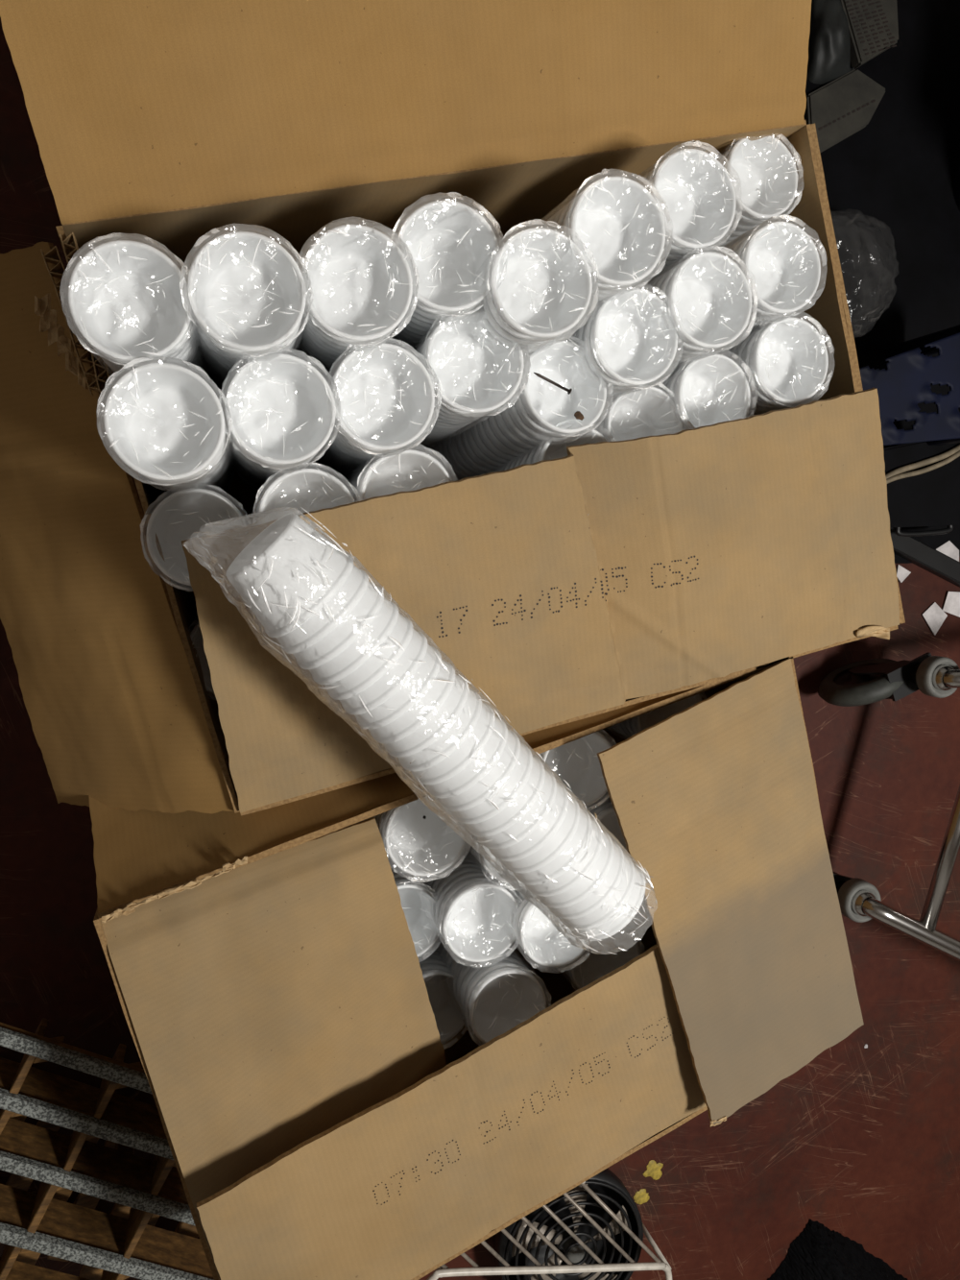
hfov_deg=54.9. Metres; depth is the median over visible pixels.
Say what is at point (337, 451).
foam cup
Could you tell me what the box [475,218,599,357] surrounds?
cup sleeve
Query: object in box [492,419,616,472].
cup sleeve
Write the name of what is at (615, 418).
foam cup
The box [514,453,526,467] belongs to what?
foam cup
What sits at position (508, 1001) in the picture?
foam cup
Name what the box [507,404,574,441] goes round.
foam cup
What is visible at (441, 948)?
cup
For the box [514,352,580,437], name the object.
foam cup
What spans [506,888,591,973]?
cup sleeve
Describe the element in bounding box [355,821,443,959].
cup sleeve
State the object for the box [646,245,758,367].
cup sleeve
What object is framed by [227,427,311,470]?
foam cup
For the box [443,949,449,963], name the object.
foam cup
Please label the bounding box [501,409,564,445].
foam cup
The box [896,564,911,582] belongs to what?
paper scrap
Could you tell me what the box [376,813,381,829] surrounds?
foam cup
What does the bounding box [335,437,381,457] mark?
foam cup
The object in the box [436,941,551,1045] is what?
cup sleeve
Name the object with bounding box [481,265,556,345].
foam cup
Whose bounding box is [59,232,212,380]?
cup sleeve
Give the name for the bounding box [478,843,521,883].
foam cup
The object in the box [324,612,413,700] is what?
foam cup
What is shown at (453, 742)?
foam cup
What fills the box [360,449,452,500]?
foam cup
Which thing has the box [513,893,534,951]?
foam cup
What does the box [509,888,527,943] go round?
foam cup
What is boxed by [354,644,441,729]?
foam cup
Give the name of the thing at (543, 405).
foam cup
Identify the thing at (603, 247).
foam cup
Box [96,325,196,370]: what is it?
foam cup
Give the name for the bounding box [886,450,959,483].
cable
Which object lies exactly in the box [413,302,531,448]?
cup sleeve
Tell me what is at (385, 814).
foam cup
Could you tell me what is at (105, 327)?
foam cup
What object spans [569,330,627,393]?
foam cup
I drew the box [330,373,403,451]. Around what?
foam cup
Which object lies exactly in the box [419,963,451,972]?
foam cup
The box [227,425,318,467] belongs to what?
foam cup
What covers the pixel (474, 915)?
foam cup
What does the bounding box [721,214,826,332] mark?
cup sleeve
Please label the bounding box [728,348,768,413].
foam cup
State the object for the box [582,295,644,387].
foam cup
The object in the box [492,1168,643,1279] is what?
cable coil
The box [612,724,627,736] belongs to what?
foam cup
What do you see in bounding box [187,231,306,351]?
foam cup
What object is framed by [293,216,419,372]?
cup sleeve
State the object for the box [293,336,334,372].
cup
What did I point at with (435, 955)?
foam cup
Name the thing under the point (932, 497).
tool case
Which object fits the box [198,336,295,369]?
foam cup
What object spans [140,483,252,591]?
cup sleeve
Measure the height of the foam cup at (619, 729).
0.050 m
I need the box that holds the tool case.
[883,441,959,536]
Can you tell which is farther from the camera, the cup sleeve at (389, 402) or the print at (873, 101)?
the print at (873, 101)
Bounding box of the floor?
[0,16,959,1279]
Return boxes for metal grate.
[0,1017,214,1279]
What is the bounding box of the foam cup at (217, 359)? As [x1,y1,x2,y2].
[196,328,295,364]
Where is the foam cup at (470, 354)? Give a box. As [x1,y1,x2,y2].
[419,338,484,420]
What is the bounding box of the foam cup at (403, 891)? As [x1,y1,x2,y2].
[394,877,434,894]
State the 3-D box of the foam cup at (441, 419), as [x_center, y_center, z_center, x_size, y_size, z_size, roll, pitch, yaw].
[-0.023,-0.221,0.786,0.077,0.050,0.077,40,85,-14]
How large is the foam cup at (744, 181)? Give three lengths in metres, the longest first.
0.077 x 0.077 x 0.050 m
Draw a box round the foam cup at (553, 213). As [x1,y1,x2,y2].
[550,209,609,301]
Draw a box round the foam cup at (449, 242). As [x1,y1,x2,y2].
[398,199,500,312]
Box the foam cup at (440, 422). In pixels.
[416,346,478,425]
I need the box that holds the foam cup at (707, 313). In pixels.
[657,261,721,352]
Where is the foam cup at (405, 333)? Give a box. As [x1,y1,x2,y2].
[401,328,429,338]
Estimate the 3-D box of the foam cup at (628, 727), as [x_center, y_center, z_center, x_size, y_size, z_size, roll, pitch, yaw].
[0.182,0.073,1.002,0.077,0.050,0.077,25,88,-17]
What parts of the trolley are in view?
swivel stem, swivel stem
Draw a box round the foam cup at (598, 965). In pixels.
[565,927,625,985]
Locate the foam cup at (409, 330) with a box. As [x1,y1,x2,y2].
[404,324,432,336]
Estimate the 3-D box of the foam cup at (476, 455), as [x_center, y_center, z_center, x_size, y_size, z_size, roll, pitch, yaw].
[0.016,-0.203,0.909,0.077,0.050,0.077,9,84,-20]
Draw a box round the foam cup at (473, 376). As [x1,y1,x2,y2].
[426,309,524,412]
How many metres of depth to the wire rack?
1.23 m
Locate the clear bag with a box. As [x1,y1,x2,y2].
[830,208,899,338]
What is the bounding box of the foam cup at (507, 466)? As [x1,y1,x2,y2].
[504,459,513,470]
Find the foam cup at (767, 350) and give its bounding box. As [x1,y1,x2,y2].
[729,330,775,411]
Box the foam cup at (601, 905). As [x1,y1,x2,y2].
[569,862,645,941]
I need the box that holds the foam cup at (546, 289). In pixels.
[491,227,592,338]
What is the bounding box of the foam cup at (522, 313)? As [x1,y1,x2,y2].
[479,301,549,348]
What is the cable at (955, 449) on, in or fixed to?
on the tool case
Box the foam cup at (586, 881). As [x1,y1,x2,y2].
[547,840,624,918]
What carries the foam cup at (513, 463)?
on the cup sleeve at (541, 452)
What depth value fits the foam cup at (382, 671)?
0.62 m
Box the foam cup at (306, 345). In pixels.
[299,324,338,359]
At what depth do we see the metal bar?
1.41 m
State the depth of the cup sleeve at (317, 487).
0.74 m
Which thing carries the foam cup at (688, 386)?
on the cup sleeve at (713, 389)
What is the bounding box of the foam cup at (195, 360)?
[104,337,199,372]
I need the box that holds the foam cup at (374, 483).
[356,458,379,490]
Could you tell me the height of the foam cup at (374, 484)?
0.050 m
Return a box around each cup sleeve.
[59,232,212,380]
[96,355,234,492]
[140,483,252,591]
[179,223,313,389]
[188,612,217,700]
[189,506,657,954]
[218,346,340,490]
[250,462,360,526]
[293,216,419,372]
[314,336,441,477]
[342,442,458,501]
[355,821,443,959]
[362,795,472,882]
[392,192,507,350]
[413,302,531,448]
[418,946,467,1048]
[421,855,525,967]
[427,336,613,480]
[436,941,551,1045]
[466,834,527,890]
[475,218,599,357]
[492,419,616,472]
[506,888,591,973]
[539,729,616,810]
[541,169,672,303]
[557,925,645,990]
[565,284,684,401]
[589,791,627,851]
[596,383,688,441]
[603,691,707,739]
[635,140,742,268]
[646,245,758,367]
[656,349,755,430]
[716,133,803,246]
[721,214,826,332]
[728,304,833,417]
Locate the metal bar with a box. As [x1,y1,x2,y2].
[890,527,959,586]
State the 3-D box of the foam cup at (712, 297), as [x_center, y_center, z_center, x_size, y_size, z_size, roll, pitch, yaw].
[0.185,-0.283,0.788,0.077,0.050,0.077,27,87,-17]
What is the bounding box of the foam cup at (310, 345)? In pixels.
[300,320,341,356]
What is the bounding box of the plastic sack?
[807,0,855,84]
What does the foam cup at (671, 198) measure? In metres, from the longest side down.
0.077 x 0.077 x 0.050 m
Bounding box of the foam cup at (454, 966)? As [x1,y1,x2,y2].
[449,946,515,999]
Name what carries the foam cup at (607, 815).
on the cup sleeve at (606, 813)
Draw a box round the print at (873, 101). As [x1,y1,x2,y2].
[819,99,875,130]
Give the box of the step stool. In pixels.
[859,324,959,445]
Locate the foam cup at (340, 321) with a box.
[302,312,393,351]
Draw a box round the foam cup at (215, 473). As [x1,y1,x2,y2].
[154,447,226,486]
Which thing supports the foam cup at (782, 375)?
on the cup sleeve at (787, 359)
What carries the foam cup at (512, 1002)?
on the cup sleeve at (492, 1001)
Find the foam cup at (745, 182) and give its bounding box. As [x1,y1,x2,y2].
[719,144,767,225]
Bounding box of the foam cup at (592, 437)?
[538,425,608,461]
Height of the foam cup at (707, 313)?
0.050 m
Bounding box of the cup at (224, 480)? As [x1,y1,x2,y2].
[153,443,234,492]
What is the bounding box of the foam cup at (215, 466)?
[146,436,226,484]
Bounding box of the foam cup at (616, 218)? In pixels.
[568,175,665,286]
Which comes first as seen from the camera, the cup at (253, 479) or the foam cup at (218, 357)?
the foam cup at (218, 357)
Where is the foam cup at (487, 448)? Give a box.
[476,421,517,459]
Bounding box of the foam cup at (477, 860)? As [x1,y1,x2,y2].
[474,835,484,868]
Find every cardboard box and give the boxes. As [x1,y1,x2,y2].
[0,0,905,815]
[88,656,864,1279]
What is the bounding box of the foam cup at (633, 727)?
[628,717,638,733]
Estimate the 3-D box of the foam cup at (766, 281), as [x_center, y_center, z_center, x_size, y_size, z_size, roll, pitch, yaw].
[0.254,-0.329,0.844,0.077,0.050,0.077,20,89,-18]
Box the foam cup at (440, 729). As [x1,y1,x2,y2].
[398,688,482,771]
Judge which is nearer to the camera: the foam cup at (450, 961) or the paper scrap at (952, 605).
the foam cup at (450, 961)
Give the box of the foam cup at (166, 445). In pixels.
[147,426,226,483]
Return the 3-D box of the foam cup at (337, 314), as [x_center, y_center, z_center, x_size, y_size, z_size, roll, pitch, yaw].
[-0.094,-0.253,0.677,0.077,0.050,0.077,1,97,-14]
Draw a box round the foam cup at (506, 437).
[494,412,557,449]
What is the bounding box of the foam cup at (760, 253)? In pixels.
[723,241,771,325]
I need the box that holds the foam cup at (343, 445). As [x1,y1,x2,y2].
[337,432,395,454]
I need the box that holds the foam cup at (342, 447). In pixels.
[336,434,387,456]
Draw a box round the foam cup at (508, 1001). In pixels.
[464,961,535,1026]
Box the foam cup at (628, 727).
[624,719,635,735]
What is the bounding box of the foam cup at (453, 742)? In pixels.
[411,701,495,784]
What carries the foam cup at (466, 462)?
on the cup sleeve at (490, 445)
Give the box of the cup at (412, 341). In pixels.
[392,331,425,350]
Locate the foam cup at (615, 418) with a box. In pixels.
[596,393,620,435]
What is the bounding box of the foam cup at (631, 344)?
[589,288,677,385]
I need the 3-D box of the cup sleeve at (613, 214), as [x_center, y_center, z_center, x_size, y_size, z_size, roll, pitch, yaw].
[0.029,-0.334,0.928,0.086,0.521,0.104,-43,104,-8]
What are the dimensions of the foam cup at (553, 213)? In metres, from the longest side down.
0.077 x 0.077 x 0.050 m
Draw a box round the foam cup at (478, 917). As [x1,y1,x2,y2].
[438,876,507,941]
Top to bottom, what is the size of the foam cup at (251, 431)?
0.050 m
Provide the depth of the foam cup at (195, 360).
0.73 m
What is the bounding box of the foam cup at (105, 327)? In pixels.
[87,311,193,363]
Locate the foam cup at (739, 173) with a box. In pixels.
[716,158,748,237]
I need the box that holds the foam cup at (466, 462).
[456,428,494,473]
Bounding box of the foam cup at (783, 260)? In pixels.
[739,221,821,313]
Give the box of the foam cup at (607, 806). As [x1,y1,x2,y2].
[590,801,612,816]
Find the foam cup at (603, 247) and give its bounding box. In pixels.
[553,203,617,298]
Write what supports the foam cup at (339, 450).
on the cup sleeve at (389, 402)
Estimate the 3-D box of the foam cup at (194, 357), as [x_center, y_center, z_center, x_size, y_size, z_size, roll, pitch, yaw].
[-0.257,-0.235,0.716,0.077,0.050,0.077,30,88,-15]
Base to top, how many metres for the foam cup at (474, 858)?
0.050 m
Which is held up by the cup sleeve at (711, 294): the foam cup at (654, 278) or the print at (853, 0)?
the foam cup at (654, 278)
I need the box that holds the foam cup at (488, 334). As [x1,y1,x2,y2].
[480,326,544,351]
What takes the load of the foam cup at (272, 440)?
on the cup sleeve at (281, 420)
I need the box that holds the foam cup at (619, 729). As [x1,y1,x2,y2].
[615,723,630,737]
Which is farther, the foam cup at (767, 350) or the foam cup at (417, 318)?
the foam cup at (767, 350)
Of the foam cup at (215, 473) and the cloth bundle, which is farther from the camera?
the cloth bundle
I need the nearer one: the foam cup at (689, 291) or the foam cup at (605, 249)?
the foam cup at (605, 249)
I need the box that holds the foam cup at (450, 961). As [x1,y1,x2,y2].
[446,945,511,992]
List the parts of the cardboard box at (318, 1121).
panel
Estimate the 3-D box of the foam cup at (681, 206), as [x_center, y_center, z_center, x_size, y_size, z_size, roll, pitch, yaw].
[0.163,-0.361,0.786,0.077,0.050,0.077,-6,96,-18]
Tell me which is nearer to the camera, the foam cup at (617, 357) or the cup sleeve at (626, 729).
the foam cup at (617, 357)
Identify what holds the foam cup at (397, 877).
on the cup sleeve at (413, 895)
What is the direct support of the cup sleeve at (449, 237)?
in the cardboard box at (598, 578)
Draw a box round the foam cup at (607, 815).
[597,806,627,851]
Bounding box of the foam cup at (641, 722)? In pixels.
[633,693,702,732]
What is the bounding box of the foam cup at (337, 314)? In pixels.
[305,301,397,343]
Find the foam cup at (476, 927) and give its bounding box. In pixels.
[442,882,518,962]
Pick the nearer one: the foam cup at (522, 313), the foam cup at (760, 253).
the foam cup at (522, 313)
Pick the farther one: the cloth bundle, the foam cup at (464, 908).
the cloth bundle
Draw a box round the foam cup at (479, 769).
[437,728,520,811]
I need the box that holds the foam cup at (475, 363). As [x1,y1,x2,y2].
[423,331,493,415]
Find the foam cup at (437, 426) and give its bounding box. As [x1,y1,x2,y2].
[434,423,469,429]
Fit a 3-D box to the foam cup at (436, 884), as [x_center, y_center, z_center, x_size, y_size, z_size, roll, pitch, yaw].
[-0.021,0.263,0.962,0.077,0.050,0.077,9,92,-17]
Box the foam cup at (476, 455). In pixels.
[465,424,505,466]
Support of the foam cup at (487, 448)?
on the cup sleeve at (490, 445)
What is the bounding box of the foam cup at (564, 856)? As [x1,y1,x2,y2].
[524,817,603,896]
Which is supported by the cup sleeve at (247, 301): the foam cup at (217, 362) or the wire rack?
the foam cup at (217, 362)
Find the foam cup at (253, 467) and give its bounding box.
[232,441,308,472]
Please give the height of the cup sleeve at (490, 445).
0.451 m
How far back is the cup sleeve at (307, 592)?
0.65 m
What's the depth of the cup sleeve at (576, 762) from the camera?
0.91 m
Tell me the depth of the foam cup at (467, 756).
0.66 m
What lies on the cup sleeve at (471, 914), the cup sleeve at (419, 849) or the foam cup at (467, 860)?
the foam cup at (467, 860)
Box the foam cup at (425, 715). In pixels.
[383,674,468,757]
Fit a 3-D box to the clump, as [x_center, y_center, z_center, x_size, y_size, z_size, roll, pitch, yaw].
[0.082,-0.184,0.760,0.007,0.004,0.009,-42,104,-8]
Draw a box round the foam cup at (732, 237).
[726,235,740,241]
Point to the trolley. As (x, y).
(865, 682)
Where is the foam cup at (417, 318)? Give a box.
[411,311,442,324]
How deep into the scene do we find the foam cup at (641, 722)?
0.99 m
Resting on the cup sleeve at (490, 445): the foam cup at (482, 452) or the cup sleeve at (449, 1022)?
the foam cup at (482, 452)
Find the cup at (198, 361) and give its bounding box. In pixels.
[110,340,209,376]
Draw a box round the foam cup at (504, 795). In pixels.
[463,754,545,836]
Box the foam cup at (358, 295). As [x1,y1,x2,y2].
[301,223,412,340]
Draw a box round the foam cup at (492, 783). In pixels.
[451,742,532,823]
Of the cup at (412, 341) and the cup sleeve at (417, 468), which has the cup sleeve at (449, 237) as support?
the cup at (412, 341)
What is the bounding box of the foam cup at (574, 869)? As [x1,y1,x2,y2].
[535,828,613,908]
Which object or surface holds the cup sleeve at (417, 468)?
in the cardboard box at (598, 578)
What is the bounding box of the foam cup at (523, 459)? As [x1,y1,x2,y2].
[519,449,532,465]
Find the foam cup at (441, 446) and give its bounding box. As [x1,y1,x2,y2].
[437,439,462,480]
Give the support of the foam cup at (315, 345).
on the cup sleeve at (359, 301)
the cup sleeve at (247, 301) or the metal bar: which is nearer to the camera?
the cup sleeve at (247, 301)
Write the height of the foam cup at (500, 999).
0.050 m
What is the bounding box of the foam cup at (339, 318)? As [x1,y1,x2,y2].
[304,307,392,347]
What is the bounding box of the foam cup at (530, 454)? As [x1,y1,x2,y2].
[525,445,539,463]
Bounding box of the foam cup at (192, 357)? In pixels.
[100,329,197,371]
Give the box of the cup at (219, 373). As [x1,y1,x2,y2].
[199,339,293,389]
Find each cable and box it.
[885,444,959,479]
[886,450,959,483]
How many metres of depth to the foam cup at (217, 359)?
0.70 m
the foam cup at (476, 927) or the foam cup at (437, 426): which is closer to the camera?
the foam cup at (437, 426)
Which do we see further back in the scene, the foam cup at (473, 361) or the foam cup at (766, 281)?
the foam cup at (766, 281)
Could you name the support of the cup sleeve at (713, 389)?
in the cardboard box at (598, 578)
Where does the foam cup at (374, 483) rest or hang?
on the cup sleeve at (417, 468)
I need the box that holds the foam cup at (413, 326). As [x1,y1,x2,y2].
[408,320,435,332]
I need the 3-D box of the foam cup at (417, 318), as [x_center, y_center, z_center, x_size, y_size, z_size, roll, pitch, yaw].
[-0.038,-0.286,0.734,0.077,0.050,0.077,-20,101,-10]
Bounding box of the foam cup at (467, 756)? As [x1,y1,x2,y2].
[425,715,507,797]
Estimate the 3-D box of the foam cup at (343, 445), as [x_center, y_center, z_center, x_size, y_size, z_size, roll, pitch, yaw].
[-0.087,-0.187,0.746,0.077,0.050,0.077,18,92,-15]
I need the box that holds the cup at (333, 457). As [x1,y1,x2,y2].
[314,443,377,477]
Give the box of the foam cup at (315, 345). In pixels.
[301,315,389,353]
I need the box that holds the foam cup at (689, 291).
[648,271,701,359]
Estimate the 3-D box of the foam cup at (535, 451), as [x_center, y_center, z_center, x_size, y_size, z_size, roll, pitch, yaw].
[0.074,-0.146,0.834,0.077,0.050,0.077,26,78,-18]
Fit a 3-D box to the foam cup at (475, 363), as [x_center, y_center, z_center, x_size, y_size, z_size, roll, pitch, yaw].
[-0.012,-0.217,0.744,0.077,0.050,0.077,-21,100,-11]
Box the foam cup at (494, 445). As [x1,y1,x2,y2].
[483,418,523,456]
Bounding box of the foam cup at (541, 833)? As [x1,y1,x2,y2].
[501,794,579,872]
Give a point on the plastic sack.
(829, 41)
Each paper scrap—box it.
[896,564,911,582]
[922,602,947,635]
[936,540,959,561]
[942,591,959,617]
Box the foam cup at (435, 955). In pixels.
[418,952,443,961]
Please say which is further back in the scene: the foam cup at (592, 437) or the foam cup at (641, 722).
the foam cup at (641, 722)
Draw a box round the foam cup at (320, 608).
[276,564,368,653]
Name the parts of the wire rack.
leg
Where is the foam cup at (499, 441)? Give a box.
[488,415,529,453]
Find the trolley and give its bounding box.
[818,652,959,961]
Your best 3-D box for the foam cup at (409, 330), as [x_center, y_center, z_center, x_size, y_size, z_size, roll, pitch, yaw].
[-0.048,-0.291,0.776,0.077,0.050,0.077,41,86,-14]
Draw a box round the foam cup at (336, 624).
[292,580,384,669]
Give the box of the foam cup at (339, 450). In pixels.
[334,439,382,458]
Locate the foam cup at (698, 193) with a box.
[649,148,736,249]
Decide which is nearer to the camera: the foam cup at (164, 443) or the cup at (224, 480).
the foam cup at (164, 443)
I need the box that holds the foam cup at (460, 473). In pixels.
[441,436,469,478]
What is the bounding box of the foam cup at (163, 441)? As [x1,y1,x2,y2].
[144,421,225,482]
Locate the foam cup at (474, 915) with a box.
[435,871,486,936]
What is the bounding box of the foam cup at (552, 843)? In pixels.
[512,804,591,885]
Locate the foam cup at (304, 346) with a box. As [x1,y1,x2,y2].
[298,328,336,362]
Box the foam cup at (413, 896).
[396,883,440,957]
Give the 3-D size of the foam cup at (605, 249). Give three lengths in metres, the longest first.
0.077 x 0.077 x 0.050 m
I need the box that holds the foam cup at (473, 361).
[420,334,489,417]
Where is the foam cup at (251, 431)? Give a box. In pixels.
[226,420,315,465]
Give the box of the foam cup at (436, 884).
[428,863,480,919]
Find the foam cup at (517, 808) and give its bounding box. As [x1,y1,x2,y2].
[476,768,556,848]
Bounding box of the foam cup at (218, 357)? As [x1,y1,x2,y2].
[196,327,299,362]
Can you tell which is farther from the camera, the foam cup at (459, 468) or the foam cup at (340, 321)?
the foam cup at (459, 468)
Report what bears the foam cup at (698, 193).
on the cup sleeve at (697, 191)
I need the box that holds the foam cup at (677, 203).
[640,169,689,260]
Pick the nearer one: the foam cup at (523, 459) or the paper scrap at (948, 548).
the foam cup at (523, 459)
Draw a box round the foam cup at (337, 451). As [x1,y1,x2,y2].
[332,441,378,459]
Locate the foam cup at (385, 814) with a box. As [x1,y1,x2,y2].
[382,808,393,852]
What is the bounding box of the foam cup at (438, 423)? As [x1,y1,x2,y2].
[418,347,472,427]
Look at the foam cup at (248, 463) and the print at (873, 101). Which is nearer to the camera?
the foam cup at (248, 463)
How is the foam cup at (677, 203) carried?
on the cup sleeve at (697, 191)
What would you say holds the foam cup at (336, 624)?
on the cup sleeve at (307, 592)
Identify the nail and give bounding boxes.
[533,372,572,394]
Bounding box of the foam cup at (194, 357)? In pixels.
[105,333,198,371]
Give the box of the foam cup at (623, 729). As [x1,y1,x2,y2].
[619,721,631,736]
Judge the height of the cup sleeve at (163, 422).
0.521 m
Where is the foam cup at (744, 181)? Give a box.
[717,151,757,231]
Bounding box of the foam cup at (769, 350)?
[733,326,785,409]
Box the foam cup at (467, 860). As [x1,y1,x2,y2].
[425,858,475,910]
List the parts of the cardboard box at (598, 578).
panel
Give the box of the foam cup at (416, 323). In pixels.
[410,315,438,328]
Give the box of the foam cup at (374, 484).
[358,457,381,495]
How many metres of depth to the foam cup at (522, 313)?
0.71 m
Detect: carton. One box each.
[804,69,885,153]
[840,0,898,69]
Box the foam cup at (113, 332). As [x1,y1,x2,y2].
[97,318,195,368]
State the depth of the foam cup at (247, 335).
0.66 m
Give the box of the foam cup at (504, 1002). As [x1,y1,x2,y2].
[460,954,530,1017]
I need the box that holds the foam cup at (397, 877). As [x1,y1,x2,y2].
[393,873,430,889]
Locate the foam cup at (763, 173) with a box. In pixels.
[724,136,797,219]
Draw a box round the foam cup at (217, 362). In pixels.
[198,334,296,367]
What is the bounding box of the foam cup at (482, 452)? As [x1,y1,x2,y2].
[471,421,510,463]
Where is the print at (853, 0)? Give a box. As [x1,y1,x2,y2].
[845,0,896,54]
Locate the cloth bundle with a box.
[767,1219,907,1279]
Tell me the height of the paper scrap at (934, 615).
0.003 m
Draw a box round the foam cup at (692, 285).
[652,265,711,355]
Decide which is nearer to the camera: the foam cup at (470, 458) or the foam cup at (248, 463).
the foam cup at (248, 463)
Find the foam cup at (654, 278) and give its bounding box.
[646,276,692,362]
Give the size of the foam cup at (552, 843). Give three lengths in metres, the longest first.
0.077 x 0.077 x 0.050 m
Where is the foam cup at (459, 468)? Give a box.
[446,434,477,477]
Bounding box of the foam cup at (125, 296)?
[68,240,192,361]
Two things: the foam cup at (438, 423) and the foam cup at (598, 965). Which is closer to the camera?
the foam cup at (438, 423)
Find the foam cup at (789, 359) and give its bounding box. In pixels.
[749,316,828,403]
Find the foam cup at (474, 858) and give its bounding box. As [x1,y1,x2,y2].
[471,834,481,864]
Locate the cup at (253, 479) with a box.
[229,437,311,490]
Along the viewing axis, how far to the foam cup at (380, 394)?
0.72 m
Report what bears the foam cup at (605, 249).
on the cup sleeve at (613, 214)
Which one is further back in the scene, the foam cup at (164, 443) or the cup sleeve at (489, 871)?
the cup sleeve at (489, 871)
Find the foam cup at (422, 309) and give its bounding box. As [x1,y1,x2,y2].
[416,300,482,315]
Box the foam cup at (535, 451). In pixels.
[531,441,546,463]
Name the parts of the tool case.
handle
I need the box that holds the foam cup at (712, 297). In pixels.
[665,251,751,348]
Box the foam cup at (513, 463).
[508,456,520,469]
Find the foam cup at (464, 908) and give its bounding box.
[432,867,483,928]
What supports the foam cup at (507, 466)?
on the cup sleeve at (541, 452)
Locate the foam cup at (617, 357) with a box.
[576,301,632,390]
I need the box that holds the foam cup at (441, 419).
[417,340,479,422]
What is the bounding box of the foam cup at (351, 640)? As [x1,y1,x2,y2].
[308,597,398,684]
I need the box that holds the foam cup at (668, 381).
[658,361,687,421]
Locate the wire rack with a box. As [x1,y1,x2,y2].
[426,1181,672,1279]
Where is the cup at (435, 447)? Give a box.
[427,441,437,451]
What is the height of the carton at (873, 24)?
0.021 m
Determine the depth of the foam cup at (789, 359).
0.86 m
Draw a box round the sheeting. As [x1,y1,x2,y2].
[803,0,959,563]
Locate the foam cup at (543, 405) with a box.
[520,340,606,433]
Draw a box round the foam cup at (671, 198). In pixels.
[638,176,680,265]
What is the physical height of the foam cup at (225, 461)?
0.050 m
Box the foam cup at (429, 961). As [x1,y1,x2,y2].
[418,957,447,966]
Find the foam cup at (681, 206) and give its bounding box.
[644,161,699,254]
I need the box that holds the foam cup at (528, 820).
[488,780,568,861]
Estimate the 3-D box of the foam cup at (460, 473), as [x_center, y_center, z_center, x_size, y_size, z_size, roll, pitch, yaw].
[-0.010,-0.201,0.977,0.077,0.050,0.077,-13,92,-21]
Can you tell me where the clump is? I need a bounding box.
[574,410,584,420]
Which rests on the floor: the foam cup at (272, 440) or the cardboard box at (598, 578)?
the cardboard box at (598, 578)
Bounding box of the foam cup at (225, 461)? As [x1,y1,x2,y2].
[148,437,227,485]
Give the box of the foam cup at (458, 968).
[453,948,519,1006]
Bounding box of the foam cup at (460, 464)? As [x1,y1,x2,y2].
[450,431,487,475]
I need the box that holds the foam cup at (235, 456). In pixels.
[232,443,312,473]
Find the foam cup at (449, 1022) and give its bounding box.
[422,968,464,1043]
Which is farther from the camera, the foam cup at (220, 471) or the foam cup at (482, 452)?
the foam cup at (482, 452)
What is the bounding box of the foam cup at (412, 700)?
[369,658,455,743]
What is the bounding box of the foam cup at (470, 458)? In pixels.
[460,426,499,469]
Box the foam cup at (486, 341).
[479,335,539,353]
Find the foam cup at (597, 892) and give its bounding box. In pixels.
[558,850,635,930]
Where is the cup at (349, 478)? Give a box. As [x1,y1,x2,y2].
[345,468,361,483]
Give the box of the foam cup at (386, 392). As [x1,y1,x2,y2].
[331,342,434,450]
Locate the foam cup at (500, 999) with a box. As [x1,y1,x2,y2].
[468,966,546,1043]
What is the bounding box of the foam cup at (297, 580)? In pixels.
[225,512,353,637]
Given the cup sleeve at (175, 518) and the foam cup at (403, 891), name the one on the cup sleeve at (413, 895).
the foam cup at (403, 891)
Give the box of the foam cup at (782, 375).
[741,322,795,406]
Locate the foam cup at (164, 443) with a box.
[142,423,225,481]
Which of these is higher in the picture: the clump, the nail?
the nail
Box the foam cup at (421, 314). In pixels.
[414,306,476,320]
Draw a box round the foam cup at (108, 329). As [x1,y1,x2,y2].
[92,314,194,366]
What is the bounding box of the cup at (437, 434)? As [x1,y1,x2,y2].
[420,426,463,447]
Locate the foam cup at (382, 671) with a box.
[339,628,427,714]
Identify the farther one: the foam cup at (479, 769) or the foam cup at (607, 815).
the foam cup at (607, 815)
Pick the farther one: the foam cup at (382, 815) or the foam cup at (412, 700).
the foam cup at (382, 815)
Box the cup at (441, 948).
[436,941,445,957]
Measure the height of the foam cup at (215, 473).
0.050 m
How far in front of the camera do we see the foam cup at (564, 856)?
0.71 m
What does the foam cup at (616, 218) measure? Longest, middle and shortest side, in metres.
0.077 x 0.077 x 0.050 m
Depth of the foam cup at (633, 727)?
0.96 m
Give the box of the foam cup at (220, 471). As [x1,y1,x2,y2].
[168,430,227,487]
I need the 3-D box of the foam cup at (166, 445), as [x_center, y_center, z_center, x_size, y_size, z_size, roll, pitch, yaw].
[-0.227,-0.153,0.684,0.077,0.050,0.077,-39,104,-7]
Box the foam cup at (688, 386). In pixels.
[665,358,695,430]
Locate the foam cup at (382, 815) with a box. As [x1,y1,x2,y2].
[379,811,386,837]

